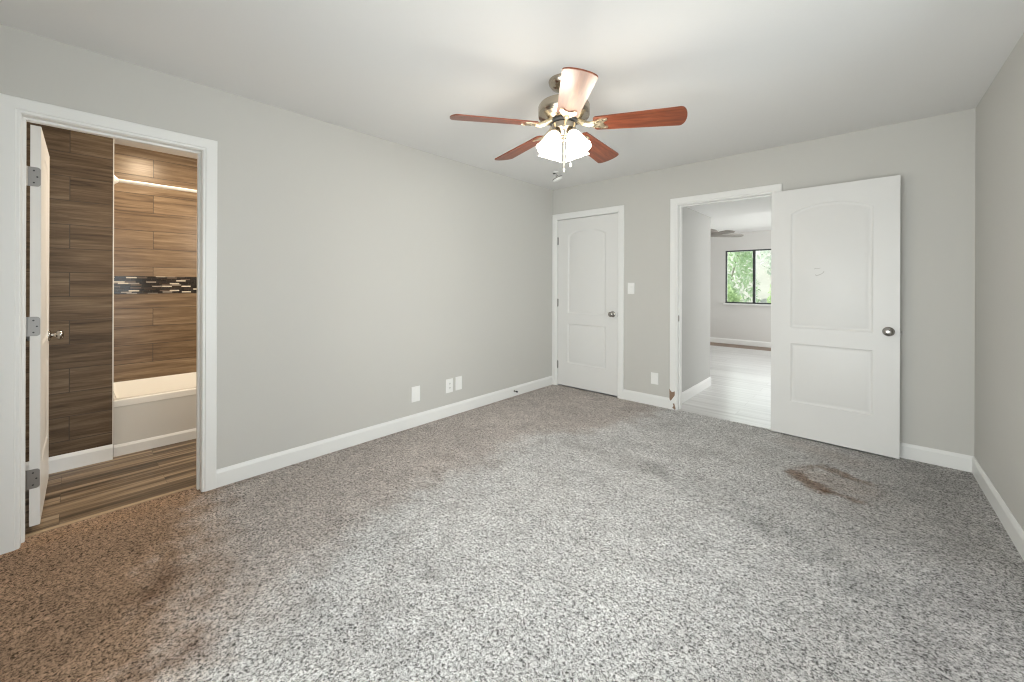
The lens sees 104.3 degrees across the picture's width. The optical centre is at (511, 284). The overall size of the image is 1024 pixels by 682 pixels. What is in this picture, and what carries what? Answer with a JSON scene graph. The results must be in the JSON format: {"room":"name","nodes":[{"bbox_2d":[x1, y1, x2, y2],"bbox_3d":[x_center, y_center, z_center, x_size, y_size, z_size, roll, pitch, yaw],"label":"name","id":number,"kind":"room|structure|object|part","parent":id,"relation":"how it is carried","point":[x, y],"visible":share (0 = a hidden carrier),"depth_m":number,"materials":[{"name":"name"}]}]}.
{"room":"empty bedroom","nodes":[
{"label":"empty bedroom","id":0,"kind":"room"},
{"bbox_2d":[25,122,113,461],"bbox_3d":[-3.624,0.040,2.536,0.802,2.490,1.497,0,0,42],"label":"wall","id":1,"kind":"structure","parent":0,"point":[81,198],"depth_m":2.70,"materials":[{"name":"brown wood"}]},
{"bbox_2d":[25,444,112,473],"bbox_3d":[-3.328,1.182,2.263,0.013,0.108,1.495,0,0,42],"label":"baseboard","id":2,"kind":"structure","parent":1,"relation":"attached to","point":[63,462],"depth_m":2.69,"materials":[{"name":"white paint"}]},
{"bbox_3d":[-2.828,-0.036,2.821,0.004,2.332,0.006,0,0,42],"label":"tile edge trim","id":3,"kind":"part","parent":1,"relation":"part of","materials":[{"name":"white metal"}]},
{"bbox_2d":[113,428,195,456],"bbox_3d":[-2.345,1.198,3.424,0.013,0.083,1.535,0,0,42],"label":"baseboard","id":4,"kind":"structure","parent":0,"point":[167,439],"depth_m":3.01,"materials":[{"name":"white paint"}]},
{"bbox_2d":[114,143,196,381],"bbox_3d":[-2.945,0.042,3.970,0.124,2.490,1.545,0,0,42],"label":"wall","id":5,"kind":"structure","parent":0,"point":[155,229],"depth_m":3.58,"materials":[{"name":"brown tile"}]},
{"bbox_2d":[0,24,552,469],"bbox_3d":[-1.086,0.048,3.326,0.120,2.490,4.875,0,0,42],"label":"wall","id":6,"kind":"structure","parent":0,"point":[356,271],"depth_m":2.98,"materials":[{"name":"grey paint"}]},
{"bbox_2d":[25,125,63,526],"bbox_3d":[-2.639,0.203,2.226,0.718,1.998,0.160,0,0,43],"label":"door","id":7,"kind":"structure","parent":6,"relation":"in","point":[39,335],"depth_m":2.00,"materials":[{"name":"white paint"}]},
{"bbox_3d":[-2.819,0.310,2.459,0.068,0.068,0.064,0,0,43],"label":"knob","id":8,"kind":"part","parent":7,"relation":"part of","materials":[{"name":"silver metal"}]},
{"bbox_2d":[0,93,217,554],"bbox_3d":[-2.132,0.181,2.170,0.152,2.117,0.827,0,0,42],"label":"door frame","id":9,"kind":"structure","parent":6,"relation":"attached to","point":[15,112],"depth_m":1.91,"materials":[{"name":"white paint"}]},
{"bbox_2d":[216,376,552,487],"bbox_3d":[-0.980,1.190,3.348,0.013,0.108,4.455,0,0,42],"label":"baseboard","id":10,"kind":"structure","parent":6,"relation":"attached to","point":[227,475],"depth_m":3.09,"materials":[{"name":"white paint"}]},
{"bbox_2d":[411,386,419,401],"bbox_3d":[-0.846,0.961,3.500,0.007,0.134,0.086,0,0,42],"label":"blank wall plate","id":11,"kind":"object","parent":6,"relation":"attached to","point":[415,393],"visible":1,"depth_m":3.49,"materials":[{"name":"white plastic"}]},
{"bbox_2d":[446,378,452,392],"bbox_3d":[-0.593,0.959,3.778,0.009,0.130,0.082,0,0,42],"label":"electrical outlet","id":12,"kind":"object","parent":6,"relation":"attached to","point":[449,382],"visible":1,"depth_m":3.77,"materials":[{"name":"white plastic"}]},
{"bbox_2d":[455,376,461,389],"bbox_3d":[-0.517,0.955,3.863,0.007,0.130,0.078,0,0,42],"label":"cable wall plate","id":13,"kind":"object","parent":6,"relation":"attached to","point":[458,380],"visible":1,"depth_m":3.86,"materials":[{"name":"white plastic"}]},
{"bbox_2d":[0,342,1023,681],"bbox_3d":[1.763,1.277,3.883,6.990,0.052,10.730,0,0,42],"label":"floor","id":14,"kind":"structure","parent":0,"point":[551,533],"depth_m":1.79,"materials":[{"name":"carpet"}]},
{"bbox_2d":[25,485,195,537],"bbox_3d":[-2.172,1.238,2.203,0.030,0.004,0.683,0,0,42],"label":"threshold","id":15,"kind":"object","parent":14,"relation":"on","point":[193,486],"visible":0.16,"depth_m":2.16,"materials":[{"name":"brown wood"}]},
{"bbox_2d":[113,372,195,444],"bbox_3d":[-2.627,1.034,3.680,0.748,0.402,1.538,0,0,42],"label":"bathtub","id":16,"kind":"object","parent":14,"relation":"on","point":[144,408],"visible":0.32,"depth_m":3.08,"materials":[{"name":"white ceramic"}]},
{"bbox_2d":[113,372,195,406],"bbox_3d":[-2.627,1.001,3.680,0.748,0.335,1.538,0,0,42],"label":"basin","id":17,"kind":"object","parent":16,"relation":"in","point":[178,390],"depth_m":3.38,"materials":[{"name":"white ceramic"}]},
{"bbox_2d":[0,0,1023,189],"bbox_3d":[-0.607,-1.245,2.425,5.660,0.100,5.575,0,0,42],"label":"ceiling","id":18,"kind":"structure","parent":0,"point":[748,75],"depth_m":2.11,"materials":[{"name":"paint"}]},
{"bbox_2d":[553,171,562,181],"bbox_3d":[0.478,-1.136,4.189,0.111,0.111,0.108,0,0,42],"label":"smoke detector","id":19,"kind":"object","parent":18,"relation":"attached to","point":[557,178],"visible":1,"depth_m":4.16,"materials":[{"name":"white plastic"}]},
{"bbox_2d":[450,67,687,172],"bbox_3d":[0.317,-0.916,2.362,1.274,0.551,1.250,0,0,42],"label":"ceiling fan","id":20,"kind":"object","parent":18,"relation":"hanging from","point":[567,109],"visible":1,"depth_m":2.22,"materials":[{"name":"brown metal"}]},
{"bbox_3d":[-0.097,-0.911,2.204,0.491,0.007,0.158,-3,14,-17],"label":"blade","id":21,"kind":"part","parent":20,"relation":"part of","materials":[{"name":"brown wood"}]},
{"bbox_3d":[0.064,-0.911,2.668,0.158,0.007,0.491,-16,6,-34],"label":"blade","id":22,"kind":"part","parent":20,"relation":"part of","materials":[{"name":"brown wood"}]},
{"bbox_3d":[0.211,-0.807,2.255,0.143,0.151,0.141,0,0,18],"label":"lamp shade","id":23,"kind":"part","parent":20,"relation":"part of","materials":[{"name":"white glass"}]},
{"bbox_3d":[0.232,-0.806,2.417,0.141,0.151,0.143,0,0,18],"label":"lamp shade","id":24,"kind":"part","parent":20,"relation":"part of","materials":[{"name":"white glass"}]},
{"bbox_3d":[0.228,-0.823,2.267,0.056,0.087,0.055,0,0,6],"label":"bulb","id":25,"kind":"part","parent":20,"relation":"part of","materials":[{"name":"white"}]},
{"bbox_3d":[0.360,-0.823,2.250,0.055,0.087,0.056,0,0,6],"label":"bulb","id":26,"kind":"part","parent":20,"relation":"part of","materials":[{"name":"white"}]},
{"bbox_3d":[0.394,-0.806,2.396,0.143,0.151,0.141,0,0,18],"label":"lamp shade","id":27,"kind":"part","parent":20,"relation":"part of","materials":[{"name":"white glass"}]},
{"bbox_3d":[0.294,-0.910,1.907,0.158,0.007,0.491,13,3,1],"label":"blade","id":28,"kind":"part","parent":20,"relation":"part of","materials":[{"name":"brown wood"}]},
{"bbox_3d":[0.373,-0.806,2.233,0.141,0.151,0.143,0,0,18],"label":"lamp shade","id":29,"kind":"part","parent":20,"relation":"part of","materials":[{"name":"white glass"}]},
{"bbox_3d":[0.555,-0.909,2.658,0.158,0.007,0.491,-16,-12,35],"label":"blade","id":30,"kind":"part","parent":20,"relation":"part of","materials":[{"name":"brown wood"}]},
{"bbox_3d":[0.698,-0.909,2.188,0.491,0.007,0.158,3,-12,19],"label":"blade","id":31,"kind":"part","parent":20,"relation":"part of","materials":[{"name":"brown wood"}]},
{"bbox_2d":[682,207,710,391],"bbox_3d":[2.046,0.231,4.566,0.100,2.146,1.168,0,0,42],"label":"wall","id":32,"kind":"structure","parent":0,"point":[696,226],"depth_m":4.53,"materials":[{"name":"paint"}]},
{"bbox_2d":[682,377,710,402],"bbox_3d":[2.085,1.200,4.528,0.013,0.108,1.168,0,0,42],"label":"baseboard","id":33,"kind":"structure","parent":32,"relation":"attached to","point":[694,390],"depth_m":4.53,"materials":[{"name":"white paint"}]},
{"bbox_2d":[687,197,770,216],"bbox_3d":[2.678,-1.067,3.998,5.800,0.454,1.168,0,0,42],"label":"ceiling","id":34,"kind":"structure","parent":0,"point":[756,205],"depth_m":4.34,"materials":[{"name":"white paint"}]},
{"bbox_2d":[710,230,770,347],"bbox_3d":[5.849,0.111,7.506,6.000,2.410,0.120,0,0,42],"label":"wall","id":35,"kind":"structure","parent":0,"point":[741,322],"depth_m":8.46,"materials":[{"name":"paint"}]},
{"bbox_2d":[710,337,770,347],"bbox_3d":[5.801,1.212,7.457,5.800,0.108,0.013,0,0,42],"label":"baseboard","id":36,"kind":"structure","parent":35,"relation":"attached to","point":[712,339],"depth_m":8.34,"materials":[{"name":"white paint"}]},
{"bbox_2d":[723,249,770,305],"bbox_3d":[4.987,-0.151,8.192,1.140,1.151,0.130,0,0,42],"label":"window","id":37,"kind":"structure","parent":35,"relation":"in","point":[754,302],"depth_m":8.21,"materials":[{"name":"brown metal"}]},
{"bbox_3d":[4.985,0.409,8.192,1.140,0.030,0.130,0,0,42],"label":"sill","id":38,"kind":"part","parent":37,"relation":"part of","materials":[{"name":"white paint"}]},
{"bbox_2d":[711,211,770,232],"bbox_3d":[4.475,-1.148,5.983,6.000,0.100,4.187,0,0,42],"label":"ceiling","id":39,"kind":"structure","parent":0,"point":[760,221],"depth_m":7.03,"materials":[{"name":"white paint"}]},
{"bbox_2d":[711,229,743,236],"bbox_3d":[3.014,-0.932,6.372,1.141,0.341,1.178,0,0,42],"label":"ceiling fan","id":40,"kind":"object","parent":39,"relation":"hanging from","point":[714,233],"visible":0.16,"depth_m":6.17,"materials":[{"name":"grey paint"}]},
{"bbox_3d":[3.134,-0.778,6.005,0.140,0.008,0.525,10,-2,-14],"label":"blade","id":41,"kind":"part","parent":40,"relation":"part of","materials":[{"name":"grey paint"}]},
{"bbox_3d":[3.401,-0.777,6.321,0.525,0.008,0.140,0,-10,4],"label":"blade","id":42,"kind":"part","parent":40,"relation":"part of","materials":[{"name":"grey paint"}]},
{"bbox_2d":[553,108,975,455],"bbox_3d":[1.935,0.058,3.798,3.727,2.490,0.120,0,0,42],"label":"wall","id":43,"kind":"structure","parent":0,"point":[933,157],"depth_m":2.89,"materials":[{"name":"grey paint"}]},
{"bbox_2d":[557,213,617,395],"bbox_3d":[0.864,0.219,4.671,0.825,2.030,0.098,0,0,42],"label":"door","id":44,"kind":"structure","parent":43,"relation":"in","point":[587,301],"depth_m":4.65,"materials":[{"name":"white paint"}]},
{"bbox_3d":[1.105,0.330,4.430,0.068,0.068,0.064,0,0,42],"label":"knob","id":45,"kind":"part","parent":44,"relation":"part of","materials":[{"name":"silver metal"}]},
{"bbox_2d":[552,205,623,398],"bbox_3d":[0.905,0.188,4.720,0.963,2.124,0.136,0,0,42],"label":"door frame","id":46,"kind":"structure","parent":43,"relation":"attached to","point":[619,209],"depth_m":4.54,"materials":[{"name":"white paint"}]},
{"bbox_2d":[628,283,634,293],"bbox_3d":[1.284,0.039,4.296,0.077,0.122,0.016,0,0,42],"label":"light switch","id":47,"kind":"object","parent":43,"relation":"attached to","point":[631,286],"visible":1,"depth_m":4.29,"materials":[{"name":"white plastic"}]},
{"bbox_2d":[651,372,657,384],"bbox_3d":[1.478,0.972,4.124,0.078,0.120,0.007,0,0,42],"label":"blank wall plate","id":48,"kind":"object","parent":43,"relation":"attached to","point":[654,376],"visible":1,"depth_m":4.12,"materials":[{"name":"white plastic"}]},
{"bbox_2d":[669,183,781,409],"bbox_3d":[1.989,0.196,3.748,0.942,2.116,0.153,0,0,42],"label":"door frame","id":49,"kind":"structure","parent":43,"relation":"attached to","point":[676,204],"depth_m":3.98,"materials":[{"name":"white paint"}]},
{"bbox_2d":[623,389,973,472],"bbox_3d":[2.155,1.200,3.507,2.527,0.108,0.013,0,0,42],"label":"baseboard","id":50,"kind":"structure","parent":43,"relation":"attached to","point":[963,462],"depth_m":2.82,"materials":[{"name":"white paint"}]},
{"bbox_2d":[771,175,901,458],"bbox_3d":[2.504,0.229,3.125,0.797,2.028,0.160,0,0,45],"label":"door","id":51,"kind":"structure","parent":43,"relation":"in","point":[835,315],"depth_m":3.08,"materials":[{"name":"white paint"}]},
{"bbox_3d":[2.704,0.339,2.858,0.068,0.068,0.064,0,0,45],"label":"knob","id":52,"kind":"part","parent":51,"relation":"part of","materials":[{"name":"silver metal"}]},
{"bbox_2d":[974,33,1023,530],"bbox_3d":[1.559,0.057,0.822,0.121,2.490,5.000,0,0,41],"label":"wall","id":53,"kind":"structure","parent":0,"point":[999,124],"depth_m":2.15,"materials":[{"name":"grey paint"}]},
{"bbox_2d":[972,457,1023,560],"bbox_3d":[1.621,1.198,0.998,0.016,0.108,4.450,0,0,41],"label":"baseboard","id":54,"kind":"structure","parent":53,"relation":"attached to","point":[1012,527],"depth_m":2.11,"materials":[{"name":"white paint"}]},
{"bbox_3d":[-1.761,0.046,4.021,1.813,2.490,0.120,0,0,42],"label":"wall","id":55,"kind":"structure","parent":0,"visible":0},
{"bbox_2d":[114,175,196,192],"bbox_3d":[-2.361,-0.756,3.444,0.068,0.068,1.545,0,0,42],"label":"shower rod","id":56,"kind":"object","parent":55,"relation":"attached to","point":[116,180],"visible":0.3,"depth_m":3.02,"materials":[{"name":"white metal"}]},
{"label":"outside","id":57,"kind":"structure","parent":0,"visible":0},
{"bbox_2d":[728,250,770,302],"bbox_3d":[11.160,-1.194,13.817,22.000,5.796,16.000,0,0,42],"label":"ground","id":58,"kind":"structure","parent":57,"point":[762,276],"depth_m":14.36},
{"bbox_2d":[727,284,743,301],"bbox_3d":[5.420,0.740,10.175,1.105,1.858,1.170,0,0,42],"label":"shrub","id":59,"kind":"object","parent":58,"relation":"on","point":[731,297],"visible":0.09,"depth_m":10.01,"materials":[{"name":"green plant"}]},
{"bbox_2d":[728,251,760,302],"bbox_3d":[6.772,-0.759,12.998,2.326,4.264,2.596,0,0,42],"label":"shrub","id":60,"kind":"object","parent":58,"relation":"on","point":[742,258],"visible":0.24,"depth_m":12.34,"materials":[{"name":"green plant"}]},
{"bbox_2d":[756,250,770,274],"bbox_3d":[9.914,-1.531,13.776,2.876,3.467,2.990,0,0,42],"label":"shrub","id":61,"kind":"object","parent":58,"relation":"on","point":[766,251],"visible":0.02,"depth_m":14.18,"materials":[{"name":"green plant"}]},
{"bbox_2d":[767,284,770,302],"bbox_3d":[6.632,0.823,10.035,0.926,1.698,1.059,0,0,42],"label":"shrub","id":62,"kind":"object","parent":58,"relation":"on","point":[768,298],"visible":0.02,"depth_m":10.04,"materials":[{"name":"green plant"}]}
]}

